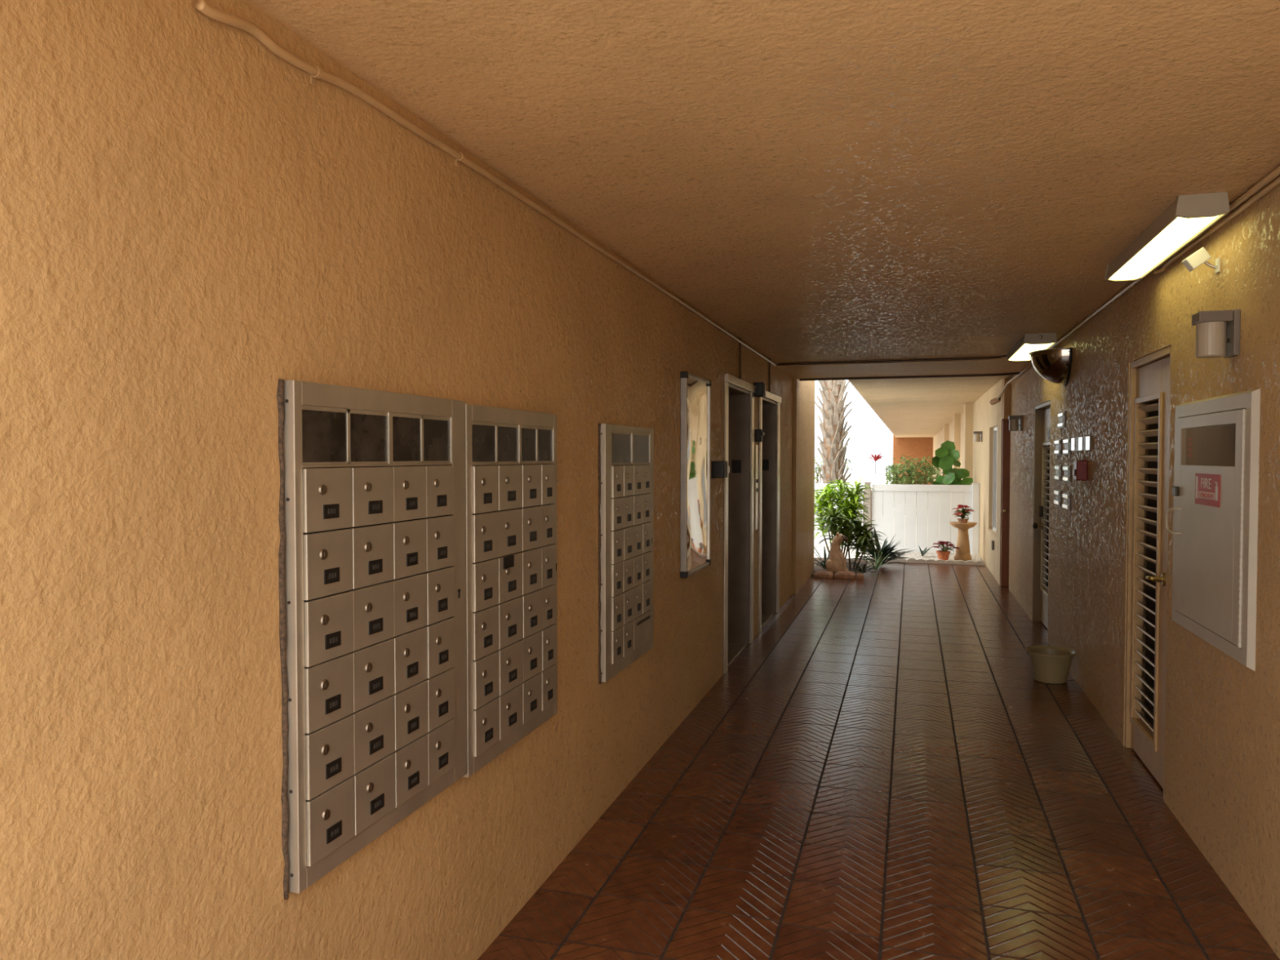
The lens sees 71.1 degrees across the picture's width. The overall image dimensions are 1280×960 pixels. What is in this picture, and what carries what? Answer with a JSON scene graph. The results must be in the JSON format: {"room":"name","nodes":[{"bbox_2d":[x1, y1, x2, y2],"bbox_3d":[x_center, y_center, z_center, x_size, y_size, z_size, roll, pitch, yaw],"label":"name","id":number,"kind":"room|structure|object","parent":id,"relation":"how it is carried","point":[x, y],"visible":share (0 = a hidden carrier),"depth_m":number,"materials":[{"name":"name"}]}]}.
{"room":"apartment building corridor","nodes":[
{"label":"apartment building corridor","id":0,"kind":"room"},
{"bbox_2d":[0,0,814,959],"bbox_3d":[0.413,-0.276,6.582,0.490,3.400,12.050,0,2,17],"label":"wall","id":1,"kind":"structure","parent":0,"point":[191,224],"depth_m":1.80,"materials":[{"name":"beige paint"}]},
{"bbox_2d":[276,378,288,899],"bbox_3d":[-0.776,0.350,1.949,0.017,1.136,0.021,0,2,17],"label":"strip","id":2,"kind":"object","parent":1,"relation":"attached to","point":[280,392],"visible":1,"depth_m":1.94,"materials":[{"name":"grey metal"}]},
{"bbox_2d":[283,380,466,893],"bbox_3d":[-0.643,0.336,2.323,0.043,1.124,0.780,0,2,17],"label":"mailboxes","id":3,"kind":"object","parent":1,"relation":"attached to","point":[375,503],"visible":1,"depth_m":2.20,"materials":[{"name":"metal"}]},
{"bbox_2d":[195,0,776,365],"bbox_3d":[0.253,-1.017,5.278,0.025,0.071,7.501,0,2,17],"label":"pipe","id":4,"kind":"object","parent":1,"relation":"attached to","point":[315,72],"visible":1,"depth_m":2.34,"materials":[{"name":"beige metal"}]},
{"bbox_2d":[462,403,557,777],"bbox_3d":[-0.425,0.328,3.045,0.043,1.132,0.716,0,2,17],"label":"mailboxes","id":5,"kind":"object","parent":1,"relation":"attached to","point":[511,454],"visible":0.98,"depth_m":2.96,"materials":[{"name":"metal"}]},
{"bbox_2d":[597,423,601,684],"bbox_3d":[-0.178,0.324,3.924,0.018,1.143,0.019,0,2,17],"label":"strip","id":6,"kind":"object","parent":1,"relation":"attached to","point":[599,424],"visible":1,"depth_m":3.92,"materials":[{"name":"silver metal"}]},
{"bbox_2d":[600,423,653,682],"bbox_3d":[-0.048,0.312,4.288,0.043,1.137,0.766,0,2,17],"label":"mailboxes","id":7,"kind":"object","parent":1,"relation":"attached to","point":[627,452],"visible":1,"depth_m":4.18,"materials":[{"name":"metal"}]},
{"bbox_2d":[680,371,711,577],"bbox_3d":[0.354,-0.038,5.609,0.043,1.221,0.676,0,2,17],"label":"board","id":8,"kind":"object","parent":1,"relation":"attached to","point":[695,390],"visible":1,"depth_m":5.53,"materials":[{"name":"metal"}]},
{"bbox_2d":[711,461,729,478],"bbox_3d":[0.556,-0.073,6.176,0.102,0.115,0.145,0,2,17],"label":"box","id":9,"kind":"object","parent":1,"relation":"attached to","point":[718,468],"visible":1,"depth_m":6.11,"materials":[{"name":"black plastic"}]},
{"bbox_2d":[723,373,755,674],"bbox_3d":[0.698,0.308,7.160,0.250,2.200,1.230,0,2,17],"label":"door","id":10,"kind":"structure","parent":1,"relation":"in","point":[739,403],"depth_m":7.62,"materials":[{"name":"silver metal"}]},
{"bbox_2d":[738,337,741,379],"bbox_3d":[0.790,-0.955,7.072,0.016,0.325,0.015,0,2,17],"label":"conduit","id":11,"kind":"object","parent":1,"relation":"attached to","point":[740,344],"visible":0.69,"depth_m":7.07,"materials":[{"name":"brown metal"}]},
{"bbox_2d":[755,444,758,529],"bbox_3d":[1.031,0.063,7.904,0.012,0.750,0.120,0,2,17],"label":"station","id":12,"kind":"object","parent":1,"relation":"attached to","point":[756,446],"visible":1,"depth_m":7.88,"materials":[{"name":"silver metal"}]},
{"bbox_2d":[753,382,765,397],"bbox_3d":[1.042,-0.784,7.784,0.090,0.120,0.140,0,2,17],"label":"lantern","id":13,"kind":"object","parent":1,"relation":"attached to","point":[760,386],"visible":0.98,"depth_m":7.72,"materials":[{"name":"black plastic"}]},
{"bbox_2d":[755,429,764,441],"bbox_3d":[1.054,-0.390,7.854,0.077,0.110,0.100,0,2,17],"label":"intercom","id":14,"kind":"object","parent":1,"relation":"attached to","point":[759,433],"visible":1,"depth_m":7.81,"materials":[{"name":"black plastic"}]},
{"bbox_2d":[768,358,770,391],"bbox_3d":[1.233,-0.994,8.536,0.016,0.325,0.015,0,2,17],"label":"conduit","id":15,"kind":"object","parent":1,"relation":"attached to","point":[769,371],"visible":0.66,"depth_m":8.53,"materials":[{"name":"brown metal"}]},
{"bbox_2d":[758,391,782,633],"bbox_3d":[1.156,0.268,8.672,0.250,2.200,1.250,0,2,17],"label":"door","id":16,"kind":"structure","parent":1,"relation":"in","point":[769,448],"depth_m":9.10,"materials":[{"name":"silver metal"}]},
{"bbox_2d":[246,0,1279,378],"bbox_3d":[1.524,-1.206,5.265,3.350,0.330,10.220,0,2,17],"label":"ceiling","id":17,"kind":"structure","parent":0,"point":[820,180],"depth_m":2.56,"materials":[{"name":"beige paint"}]},
{"bbox_2d":[777,355,1007,365],"bbox_3d":[2.444,-1.146,8.625,2.240,0.022,0.253,1,2,25],"label":"cable","id":18,"kind":"object","parent":17,"relation":"attached to","point":[1003,356],"visible":0.8,"depth_m":8.65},
{"bbox_2d":[799,372,1019,381],"bbox_3d":[2.994,-1.158,10.101,2.372,0.026,0.185,1,2,22],"label":"cable","id":19,"kind":"object","parent":17,"relation":"attached to","point":[1012,373],"visible":1,"depth_m":10.09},
{"bbox_2d":[1006,333,1057,361],"bbox_3d":[3.220,-1.088,7.403,0.236,0.081,1.314,0,2,17],"label":"ceiling lamp","id":20,"kind":"object","parent":17,"relation":"attached to","point":[1028,343],"visible":0.91,"depth_m":6.99,"materials":[{"name":"plastic"}]},
{"bbox_2d":[1104,191,1230,281],"bbox_3d":[2.176,-0.991,3.774,0.170,0.081,1.254,0,2,17],"label":"ceiling lamp","id":21,"kind":"object","parent":17,"relation":"attached to","point":[1189,215],"visible":1,"depth_m":3.50,"materials":[{"name":"plastic"}]},
{"bbox_2d":[477,560,1279,959],"bbox_3d":[2.016,1.474,6.965,3.350,0.120,13.620,0,2,17],"label":"floor","id":22,"kind":"structure","parent":0,"point":[885,771],"depth_m":3.88,"materials":[{"name":"ceramic"}]},
{"bbox_2d":[813,570,833,578],"bbox_3d":[2.414,1.241,11.781,0.260,0.088,0.137,0,2,17],"label":"rock","id":23,"kind":"object","parent":22,"relation":"on","point":[821,574],"visible":1,"depth_m":11.73,"materials":[{"name":"brown stone"}]},
{"bbox_2d":[811,557,867,577],"bbox_3d":[1.942,1.294,13.055,2.580,0.145,2.000,0,2,17],"label":"soil bed","id":24,"kind":"object","parent":22,"relation":"on","point":[818,568],"visible":0.14,"depth_m":12.78,"materials":[{"name":"brown soil"}]},
{"bbox_2d":[813,546,858,568],"bbox_3d":[2.619,1.035,12.426,0.740,0.396,0.817,-1,2,-19],"label":"leaf plant","id":25,"kind":"object","parent":24,"relation":"on","point":[822,565],"visible":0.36,"depth_m":12.43,"materials":[{"name":"green plant"}]},
{"bbox_2d":[825,533,848,573],"bbox_3d":[2.647,0.979,12.018,0.302,0.540,0.230,0,2,17],"label":"statue","id":26,"kind":"object","parent":24,"relation":"on","point":[837,562],"visible":0.97,"depth_m":11.96,"materials":[{"name":"stone"}]},
{"bbox_2d":[813,475,874,559],"bbox_3d":[2.863,0.565,12.988,1.058,1.314,0.799,1,2,28],"label":"bush","id":27,"kind":"object","parent":24,"relation":"on","point":[830,495],"visible":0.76,"depth_m":12.89,"materials":[{"name":"green plant"}]},
{"bbox_2d":[815,506,885,569],"bbox_3d":[2.900,0.805,12.384,1.015,0.869,0.721,0,2,17],"label":"bush","id":28,"kind":"object","parent":24,"relation":"on","point":[861,537],"visible":0.95,"depth_m":12.33,"materials":[{"name":"green plant"}]},
{"bbox_2d":[848,560,881,573],"bbox_3d":[2.994,1.178,12.018,0.419,0.229,0.476,0,2,-13],"label":"leaf plant","id":29,"kind":"object","parent":24,"relation":"on","point":[857,565],"visible":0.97,"depth_m":11.97,"materials":[{"name":"green plant"}]},
{"bbox_2d":[834,571,855,579],"bbox_3d":[2.678,1.240,11.702,0.270,0.095,0.146,0,2,17],"label":"rock","id":30,"kind":"object","parent":22,"relation":"on","point":[839,575],"visible":1,"depth_m":11.65,"materials":[{"name":"brown stone"}]},
{"bbox_2d":[855,573,864,579],"bbox_3d":[2.860,1.250,11.648,0.100,0.077,0.122,0,2,17],"label":"rock","id":31,"kind":"object","parent":22,"relation":"on","point":[859,576],"visible":1,"depth_m":11.60,"materials":[{"name":"brown stone"}]},
{"bbox_2d":[852,552,888,569],"bbox_3d":[3.290,1.107,12.601,0.583,0.293,0.448,-1,2,-37],"label":"spider plant","id":32,"kind":"object","parent":22,"relation":"on","point":[878,562],"visible":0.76,"depth_m":12.57,"materials":[{"name":"green plant"}]},
{"bbox_2d":[845,526,916,564],"bbox_3d":[3.492,0.958,13.025,1.054,0.553,0.990,0,2,17],"label":"agave plant","id":33,"kind":"object","parent":22,"relation":"on","point":[886,549],"visible":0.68,"depth_m":12.96,"materials":[{"name":"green plant"}]},
{"bbox_2d":[888,558,906,562],"bbox_3d":[3.875,1.208,13.502,0.270,0.062,0.060,0,2,17],"label":"block","id":34,"kind":"object","parent":22,"relation":"on","point":[900,560],"visible":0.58,"depth_m":13.47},
{"bbox_2d":[906,558,925,563],"bbox_3d":[4.139,1.210,13.422,0.270,0.062,0.060,0,2,17],"label":"block","id":35,"kind":"object","parent":22,"relation":"on","point":[920,560],"visible":0.98,"depth_m":13.40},
{"bbox_2d":[925,559,945,564],"bbox_3d":[4.402,1.212,13.343,0.270,0.062,0.060,0,2,17],"label":"block","id":36,"kind":"object","parent":22,"relation":"on","point":[928,561],"visible":1,"depth_m":13.31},
{"bbox_2d":[945,559,964,564],"bbox_3d":[4.665,1.214,13.263,0.270,0.062,0.060,0,2,17],"label":"block","id":37,"kind":"object","parent":22,"relation":"on","point":[947,562],"visible":1,"depth_m":13.24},
{"bbox_2d":[964,560,985,564],"bbox_3d":[4.928,1.216,13.183,0.270,0.062,0.060,0,2,17],"label":"block","id":38,"kind":"object","parent":22,"relation":"on","point":[969,562],"visible":1,"depth_m":13.16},
{"bbox_2d":[1025,644,1076,684],"bbox_3d":[2.928,1.321,6.392,0.332,0.216,0.332,0,2,17],"label":"bucket","id":39,"kind":"object","parent":22,"relation":"on","point":[1049,664],"visible":1,"depth_m":6.30,"materials":[{"name":"beige plastic"}]},
{"bbox_2d":[893,434,933,484],"bbox_3d":[14.279,-1.056,45.974,2.500,2.850,0.300,0,2,17],"label":"wall","id":40,"kind":"structure","parent":0,"point":[914,447],"depth_m":45.90,"materials":[{"name":"orange paint"}]},
{"bbox_2d":[848,374,1014,437],"bbox_3d":[8.890,-1.847,27.893,2.360,0.300,37.380,0,2,17],"label":"ceiling","id":41,"kind":"structure","parent":0,"point":[909,407],"depth_m":15.09,"materials":[{"name":"beige paint"}]},
{"bbox_2d":[933,378,1003,585],"bbox_3d":[9.822,-0.432,28.291,0.555,2.550,36.150,0,2,17],"label":"wall","id":42,"kind":"structure","parent":0,"point":[976,457],"depth_m":13.52,"materials":[{"name":"beige paint"}]},
{"bbox_2d":[973,431,982,441],"bbox_3d":[5.282,-0.678,14.008,0.130,0.165,0.110,0,2,17],"label":"wall lamp","id":43,"kind":"object","parent":42,"relation":"attached to","point":[978,435],"visible":1,"depth_m":13.97,"materials":[{"name":"grey metal"}]},
{"bbox_2d":[991,540,994,550],"bbox_3d":[4.675,0.863,11.871,0.030,0.120,0.120,0,2,17],"label":"wall outlet","id":44,"kind":"object","parent":42,"relation":"attached to","point":[992,541],"visible":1,"depth_m":11.82,"materials":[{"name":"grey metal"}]},
{"bbox_2d":[988,426,997,536],"bbox_3d":[4.823,0.000,12.127,0.089,1.450,1.200,0,2,17],"label":"window","id":45,"kind":"structure","parent":42,"relation":"in","point":[993,531],"depth_m":12.55,"materials":[{"name":"white glass"}]},
{"bbox_2d":[990,396,1000,404],"bbox_3d":[4.462,-0.996,11.238,0.070,0.100,0.168,0,2,-9],"label":"camera","id":46,"kind":"object","parent":42,"relation":"attached to","point":[994,401],"visible":0.91,"depth_m":11.22,"materials":[{"name":"plastic"}]},
{"bbox_2d":[1001,175,1279,959],"bbox_3d":[2.615,0.221,4.257,0.424,2.530,14.050,0,2,17],"label":"wall","id":47,"kind":"structure","parent":0,"point":[1222,766],"depth_m":3.88,"materials":[{"name":"beige paint"}]},
{"bbox_2d":[1000,419,1010,586],"bbox_3d":[4.566,0.285,10.860,0.332,2.041,0.117,0,2,17],"label":"door","id":48,"kind":"structure","parent":47,"relation":"in","point":[1006,433],"depth_m":10.91,"materials":[{"name":"brown paint"}]},
{"bbox_2d":[996,363,1032,399],"bbox_3d":[4.097,-1.059,9.739,0.070,0.199,2.944,0,2,15],"label":"conduit","id":49,"kind":"object","parent":47,"relation":"attached to","point":[1030,365],"visible":0.79,"depth_m":10.04,"materials":[{"name":"beige metal"}]},
{"bbox_2d":[1008,415,1022,431],"bbox_3d":[4.041,-0.611,9.651,0.130,0.165,0.110,0,2,17],"label":"wall lamp","id":50,"kind":"object","parent":47,"relation":"attached to","point":[1015,421],"visible":1,"depth_m":9.61,"materials":[{"name":"grey metal"}]},
{"bbox_2d":[1032,400,1050,628],"bbox_3d":[3.714,0.342,8.161,0.148,2.079,1.048,0,2,17],"label":"door","id":51,"kind":"structure","parent":47,"relation":"in","point":[1042,411],"depth_m":8.61,"materials":[{"name":"paint"}]},
{"bbox_2d":[1028,347,1072,386],"bbox_3d":[3.139,-0.856,6.902,0.270,0.267,0.516,0,2,17],"label":"mirror","id":52,"kind":"object","parent":47,"relation":"attached to","point":[1053,365],"visible":1,"depth_m":6.74,"materials":[{"name":"grey mirror"}]},
{"bbox_2d":[1053,488,1062,506],"bbox_3d":[3.338,0.141,7.161,0.022,0.125,0.270,0,2,17],"label":"sign plate","id":53,"kind":"object","parent":47,"relation":"attached to","point":[1058,501],"visible":1,"depth_m":7.09,"materials":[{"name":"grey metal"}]},
{"bbox_2d":[1053,464,1062,480],"bbox_3d":[3.338,-0.059,7.156,0.022,0.125,0.270,0,2,17],"label":"sign plate","id":54,"kind":"object","parent":47,"relation":"attached to","point":[1058,468],"visible":1,"depth_m":7.10,"materials":[{"name":"grey metal"}]},
{"bbox_2d":[1053,439,1062,454],"bbox_3d":[3.344,-0.265,7.170,0.022,0.125,0.270,0,2,17],"label":"sign plate","id":55,"kind":"object","parent":47,"relation":"attached to","point":[1058,442],"visible":1,"depth_m":7.11,"materials":[{"name":"grey metal"}]},
{"bbox_2d":[1057,410,1066,428],"bbox_3d":[3.295,-0.470,7.001,0.022,0.125,0.270,0,2,17],"label":"sign plate","id":56,"kind":"object","parent":47,"relation":"attached to","point":[1062,415],"visible":1,"depth_m":6.93,"materials":[{"name":"grey metal"}]},
{"bbox_2d":[1062,492,1071,511],"bbox_3d":[3.216,0.162,6.760,0.022,0.125,0.270,0,2,17],"label":"sign plate","id":57,"kind":"object","parent":47,"relation":"attached to","point":[1067,496],"visible":1,"depth_m":6.70,"materials":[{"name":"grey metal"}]},
{"bbox_2d":[1062,465,1071,482],"bbox_3d":[3.216,-0.048,6.754,0.022,0.125,0.270,0,2,17],"label":"sign plate","id":58,"kind":"object","parent":47,"relation":"attached to","point":[1067,468],"visible":1,"depth_m":6.70,"materials":[{"name":"grey metal"}]},
{"bbox_2d":[1062,437,1071,454],"bbox_3d":[3.216,-0.253,6.748,0.022,0.125,0.270,0,2,17],"label":"sign plate","id":59,"kind":"object","parent":47,"relation":"attached to","point":[1067,442],"visible":0.99,"depth_m":6.70,"materials":[{"name":"grey metal"}]},
{"bbox_2d":[1072,460,1088,498],"bbox_3d":[2.980,-0.005,6.062,0.082,0.259,0.154,0,2,17],"label":"fire alarm box","id":60,"kind":"object","parent":47,"relation":"attached to","point":[1080,471],"visible":1,"depth_m":6.01,"materials":[{"name":"red metal"}]},
{"bbox_2d":[1071,435,1092,451],"bbox_3d":[3.056,-0.251,6.207,0.016,0.100,0.700,0,2,17],"label":"holder","id":61,"kind":"object","parent":47,"relation":"attached to","point":[1084,442],"visible":1,"depth_m":6.13,"materials":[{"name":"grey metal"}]},
{"bbox_2d":[1124,345,1171,799],"bbox_3d":[2.574,0.425,4.516,0.126,2.109,0.828,0,2,17],"label":"door","id":62,"kind":"structure","parent":47,"relation":"in","point":[1149,375],"depth_m":4.68,"materials":[{"name":"beige paint"}]},
{"bbox_2d":[1049,165,1279,348],"bbox_3d":[2.465,-1.026,4.254,0.025,0.026,8.420,0,2,17],"label":"conduit","id":63,"kind":"object","parent":47,"relation":"attached to","point":[1275,173],"visible":0.57,"depth_m":3.55,"materials":[{"name":"beige metal"}]},
{"bbox_2d":[1182,247,1220,273],"bbox_3d":[2.187,-0.853,3.494,0.118,0.098,0.060,0,2,17],"label":"camera","id":64,"kind":"object","parent":47,"relation":"attached to","point":[1202,255],"visible":1,"depth_m":3.47,"materials":[{"name":"white plastic"}]},
{"bbox_2d":[1165,388,1260,671],"bbox_3d":[2.214,0.160,3.522,0.066,0.968,0.950,0,2,17],"label":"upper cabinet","id":65,"kind":"object","parent":47,"relation":"attached to","point":[1215,488],"visible":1,"depth_m":3.38,"materials":[{"name":"white metal"}]},
{"bbox_2d":[1191,309,1240,358],"bbox_3d":[2.121,-0.536,3.305,0.130,0.165,0.110,0,2,17],"label":"wall lamp","id":66,"kind":"object","parent":47,"relation":"attached to","point":[1217,331],"visible":1,"depth_m":3.27,"materials":[{"name":"grey metal"}]},
{"bbox_2d":[1152,176,1279,274],"bbox_3d":[1.933,-0.947,2.527,0.042,0.034,3.603,0,2,17],"label":"conduit","id":67,"kind":"object","parent":47,"relation":"attached to","point":[1274,184],"visible":1,"depth_m":3.37,"materials":[{"name":"beige metal"}]},
{"label":"outside","id":68,"kind":"structure","parent":0,"visible":0},
{"bbox_2d":[813,546,985,564],"bbox_3d":[3.308,1.265,14.668,4.260,0.126,1.860,0,2,17],"label":"ground","id":69,"kind":"structure","parent":68,"point":[820,549],"depth_m":14.72,"materials":[{"name":"white gravel"}]},
{"bbox_2d":[813,481,979,555],"bbox_3d":[3.412,0.609,15.079,4.306,1.164,0.140,0,2,17],"label":"vinyl fence","id":70,"kind":"object","parent":69,"relation":"on","point":[901,502],"visible":0.44,"depth_m":14.72,"materials":[{"name":"white plastic"}]},
{"bbox_2d":[867,551,985,564],"bbox_3d":[4.463,1.207,14.029,1.680,0.020,1.270,0,2,17],"label":"gravel","id":71,"kind":"object","parent":69,"relation":"on","point":[916,556],"visible":0.35,"depth_m":14.10,"materials":[{"name":"white gravel"}]},
{"bbox_2d":[918,545,931,555],"bbox_3d":[4.471,1.107,14.031,0.314,0.176,0.136,-1,2,-28],"label":"plant","id":72,"kind":"object","parent":71,"relation":"on","point":[922,553],"visible":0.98,"depth_m":14.04,"materials":[{"name":"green plant"}]},
{"bbox_2d":[931,541,959,560],"bbox_3d":[4.574,1.065,13.464,0.363,0.292,0.375,-2,2,-45],"label":"potted flower","id":73,"kind":"object","parent":71,"relation":"on","point":[944,554],"visible":0.98,"depth_m":13.44,"materials":[{"name":"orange ceramic"}]},
{"bbox_2d":[949,521,977,560],"bbox_3d":[4.883,0.925,13.545,0.400,0.567,0.400,0,2,17],"label":"birdbath","id":74,"kind":"object","parent":71,"relation":"on","point":[962,541],"visible":0.96,"depth_m":13.46,"materials":[{"name":"stone"}]},
{"bbox_2d":[949,521,977,528],"bbox_3d":[4.883,0.688,13.538,0.400,0.092,0.400,0,2,17],"label":"basin","id":75,"kind":"object","parent":74,"relation":"in","point":[969,525],"depth_m":13.41,"materials":[{"name":"stone"}]},
{"bbox_2d":[957,518,968,523],"bbox_3d":[4.878,0.631,13.538,0.162,0.090,0.162,0,2,17],"label":"pot","id":76,"kind":"object","parent":75,"relation":"in","point":[960,520],"depth_m":13.49,"materials":[{"name":"ceramic"}]},
{"bbox_2d":[952,504,974,523],"bbox_3d":[4.883,0.524,13.541,0.338,0.304,0.363,0,2,17],"label":"poinsettia","id":77,"kind":"object","parent":74,"relation":"in","point":[964,511],"visible":0.99,"depth_m":13.50,"materials":[{"name":"plant"}]},
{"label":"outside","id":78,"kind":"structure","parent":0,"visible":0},
{"bbox_2d":[814,473,951,547],"bbox_3d":[4.344,1.425,14.401,120.000,0.180,150.000,0,2,17],"label":"ground","id":79,"kind":"structure","parent":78,"point":[880,477],"depth_m":65.36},
{"bbox_2d":[867,452,884,484],"bbox_3d":[5.104,0.301,19.385,0.352,1.801,0.402,0,2,-12],"label":"bromeliad","id":80,"kind":"object","parent":79,"relation":"on","point":[875,457],"visible":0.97,"depth_m":19.32,"materials":[{"name":"red plant"}]},
{"bbox_2d":[882,454,942,517],"bbox_3d":[4.945,0.414,16.282,1.077,1.745,0.906,0,2,17],"label":"hedge","id":81,"kind":"object","parent":79,"relation":"on","point":[931,470],"visible":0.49,"depth_m":16.14,"materials":[{"name":"green plant"}]},
{"bbox_2d":[931,440,973,539],"bbox_3d":[5.341,0.316,15.326,0.686,1.991,0.421,0,2,17],"label":"grape","id":82,"kind":"object","parent":79,"relation":"on","point":[946,455],"visible":0.67,"depth_m":15.32,"materials":[{"name":"green plant"}]},
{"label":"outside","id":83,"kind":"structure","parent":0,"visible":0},
{"bbox_2d":[819,489,883,547],"bbox_3d":[0.643,0.837,31.130,15.220,0.100,28.100,0,2,17],"label":"lawn","id":84,"kind":"structure","parent":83,"point":[864,490],"depth_m":27.41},
{"bbox_2d":[814,379,852,484],"bbox_3d":[3.485,-1.726,16.256,0.733,5.829,0.717,0,2,17],"label":"palm tree","id":85,"kind":"object","parent":84,"relation":"on","point":[833,454],"visible":0.34,"depth_m":16.11,"materials":[{"name":"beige plant"}]},
{"bbox_2d":[814,455,853,484],"bbox_3d":[3.454,0.330,17.364,1.400,1.656,0.796,0,2,17],"label":"shrub","id":86,"kind":"object","parent":84,"relation":"on","point":[848,460],"visible":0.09,"depth_m":17.31,"materials":[{"name":"green plant"}]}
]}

